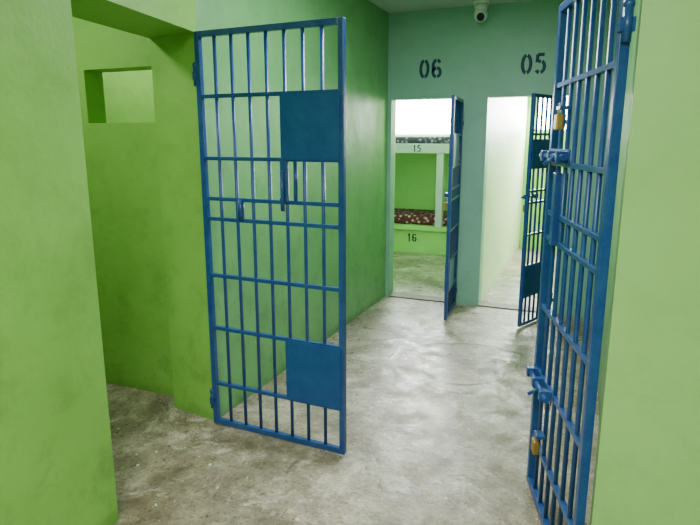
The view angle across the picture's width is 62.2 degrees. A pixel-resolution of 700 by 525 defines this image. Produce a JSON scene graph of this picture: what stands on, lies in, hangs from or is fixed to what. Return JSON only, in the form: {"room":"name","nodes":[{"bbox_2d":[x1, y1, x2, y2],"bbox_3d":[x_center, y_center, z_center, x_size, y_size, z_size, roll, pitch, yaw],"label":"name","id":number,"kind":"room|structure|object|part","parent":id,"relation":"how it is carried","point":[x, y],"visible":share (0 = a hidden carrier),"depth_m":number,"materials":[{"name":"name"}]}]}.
{"room":"prison interior","nodes":[
{"label":"prison interior","id":0,"kind":"room"},
{"bbox_2d":[72,17,173,395],"bbox_3d":[-1.712,-0.586,3.825,1.480,2.870,0.150,5,13,22],"label":"wall","id":1,"kind":"structure","parent":0,"point":[122,169],"depth_m":3.70,"materials":[{"name":"green paint"}]},
{"bbox_2d":[102,70,154,122],"bbox_3d":[-1.676,-1.043,5.993,0.150,2.870,8.750,5,13,22],"label":"wall","id":2,"kind":"structure","parent":0,"point":[128,95],"depth_m":5.08,"materials":[{"name":"green paint"}]},
{"bbox_2d":[0,0,388,524],"bbox_3d":[-1.386,-0.215,2.062,0.500,2.870,8.750,5,13,22],"label":"wall","id":3,"kind":"structure","parent":0,"point":[57,465],"depth_m":3.16,"materials":[{"name":"green paint"}]},
{"bbox_2d":[192,17,345,454],"bbox_3d":[-0.433,-0.084,3.041,0.884,2.190,0.082,5,13,24],"label":"gate","id":4,"kind":"object","parent":3,"relation":"attached to","point":[312,122],"visible":1,"depth_m":3.00,"materials":[{"name":"blue metal"}]},
{"bbox_2d":[106,249,598,524],"bbox_3d":[0.836,1.032,3.348,7.400,0.100,12.700,5,13,22],"label":"floor","id":5,"kind":"structure","parent":0,"point":[438,410],"depth_m":3.27,"materials":[{"name":"concrete"}]},
{"bbox_2d":[394,137,449,254],"bbox_3d":[1.064,-1.068,8.942,2.660,1.702,0.992,5,13,22],"label":"bunk bed","id":6,"kind":"object","parent":5,"relation":"on","point":[415,230],"visible":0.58,"depth_m":8.53,"materials":[{"name":"green paint"}]},
{"bbox_3d":[0.852,-0.736,9.158,2.000,0.140,0.810,5,13,22],"label":"mattress","id":7,"kind":"part","parent":6,"relation":"part of","materials":[{"name":"red fabric"}]},
{"bbox_3d":[0.852,-1.881,8.916,2.000,0.100,0.810,5,13,22],"label":"mattress","id":8,"kind":"part","parent":6,"relation":"part of","materials":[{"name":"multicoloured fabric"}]},
{"bbox_3d":[1.299,-1.040,8.379,0.100,1.060,0.100,5,13,22],"label":"post","id":9,"kind":"part","parent":6,"relation":"part of","materials":[{"name":"green paint"}]},
{"bbox_2d":[368,0,533,12],"bbox_3d":[0.836,-1.874,2.736,7.400,0.100,12.700,5,13,22],"label":"ceiling","id":10,"kind":"structure","parent":0,"point":[390,6],"depth_m":5.33,"materials":[{"name":"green paint"}]},
{"bbox_2d":[473,0,489,21],"bbox_3d":[1.173,-2.249,5.197,0.150,0.182,0.158,5,13,22],"label":"security camera","id":11,"kind":"object","parent":10,"relation":"attached to","point":[480,14],"visible":1,"depth_m":5.15,"materials":[{"name":"white plastic"}]},
{"bbox_2d":[394,97,565,250],"bbox_3d":[2.464,-1.649,8.869,5.250,2.870,0.150,5,13,22],"label":"wall","id":12,"kind":"structure","parent":0,"point":[415,173],"depth_m":9.37,"materials":[{"name":"green paint"}]},
{"bbox_2d":[396,99,450,135],"bbox_3d":[1.357,-2.381,9.189,1.850,0.730,0.080,5,13,22],"label":"window","id":13,"kind":"structure","parent":12,"relation":"in","point":[413,117],"depth_m":9.29,"materials":[{"name":"white"}]},
{"bbox_2d":[534,96,567,130],"bbox_3d":[3.385,-2.262,8.356,1.360,0.720,0.080,5,13,22],"label":"window","id":14,"kind":"structure","parent":12,"relation":"in","point":[540,101],"depth_m":8.60,"materials":[{"name":"white"}]},
{"bbox_2d":[385,0,619,317],"bbox_3d":[1.167,-0.990,5.741,5.300,2.870,0.150,5,13,22],"label":"wall","id":15,"kind":"structure","parent":0,"point":[480,62],"depth_m":5.52,"materials":[{"name":"green paint"}]},
{"bbox_2d":[419,59,441,77],"bbox_3d":[0.782,-1.882,5.631,0.224,0.183,0.001,5,13,22],"label":"painted number","id":16,"kind":"object","parent":15,"relation":"attached to","point":[434,60],"visible":1,"depth_m":5.63,"materials":[{"name":"black paint"}]},
{"bbox_2d":[443,95,463,319],"bbox_3d":[0.961,-0.512,5.471,0.080,2.015,0.648,4,12,18],"label":"gate","id":17,"kind":"object","parent":15,"relation":"attached to","point":[456,121],"visible":1,"depth_m":5.35,"materials":[{"name":"blue metal"}]},
{"bbox_2d":[388,292,551,311],"bbox_3d":[1.220,0.414,6.009,1.680,0.012,0.160,5,13,22],"label":"trim","id":18,"kind":"structure","parent":15,"relation":"attached to","point":[394,294],"depth_m":6.06,"materials":[{"name":"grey concrete"}]},
{"bbox_2d":[521,53,545,73],"bbox_3d":[1.668,-1.807,5.272,0.222,0.183,0.001,5,13,22],"label":"painted number","id":19,"kind":"object","parent":15,"relation":"attached to","point":[543,62],"visible":1,"depth_m":5.28,"materials":[{"name":"black paint"}]},
{"bbox_2d":[517,93,566,326],"bbox_3d":[1.714,-0.455,5.200,0.626,2.015,0.081,-11,16,-41],"label":"gate","id":20,"kind":"object","parent":15,"relation":"attached to","point":[530,273],"visible":0.53,"depth_m":5.07,"materials":[{"name":"blue metal"}]},
{"bbox_2d":[481,97,527,300],"bbox_3d":[1.928,-1.310,7.259,0.140,2.870,3.300,5,13,22],"label":"wall","id":21,"kind":"structure","parent":0,"point":[508,116],"depth_m":6.90,"materials":[{"name":"beige paint"}]},
{"bbox_2d":[590,0,699,524],"bbox_3d":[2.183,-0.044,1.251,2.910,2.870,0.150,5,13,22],"label":"wall","id":22,"kind":"structure","parent":0,"point":[647,465],"depth_m":1.74,"materials":[{"name":"green paint"}]},
{"bbox_2d":[525,0,636,524],"bbox_3d":[0.820,0.080,2.265,0.113,2.190,0.854,1,12,4],"label":"gate","id":23,"kind":"object","parent":22,"relation":"attached to","point":[543,392],"visible":1,"depth_m":2.15,"materials":[{"name":"blue metal"}]}
]}

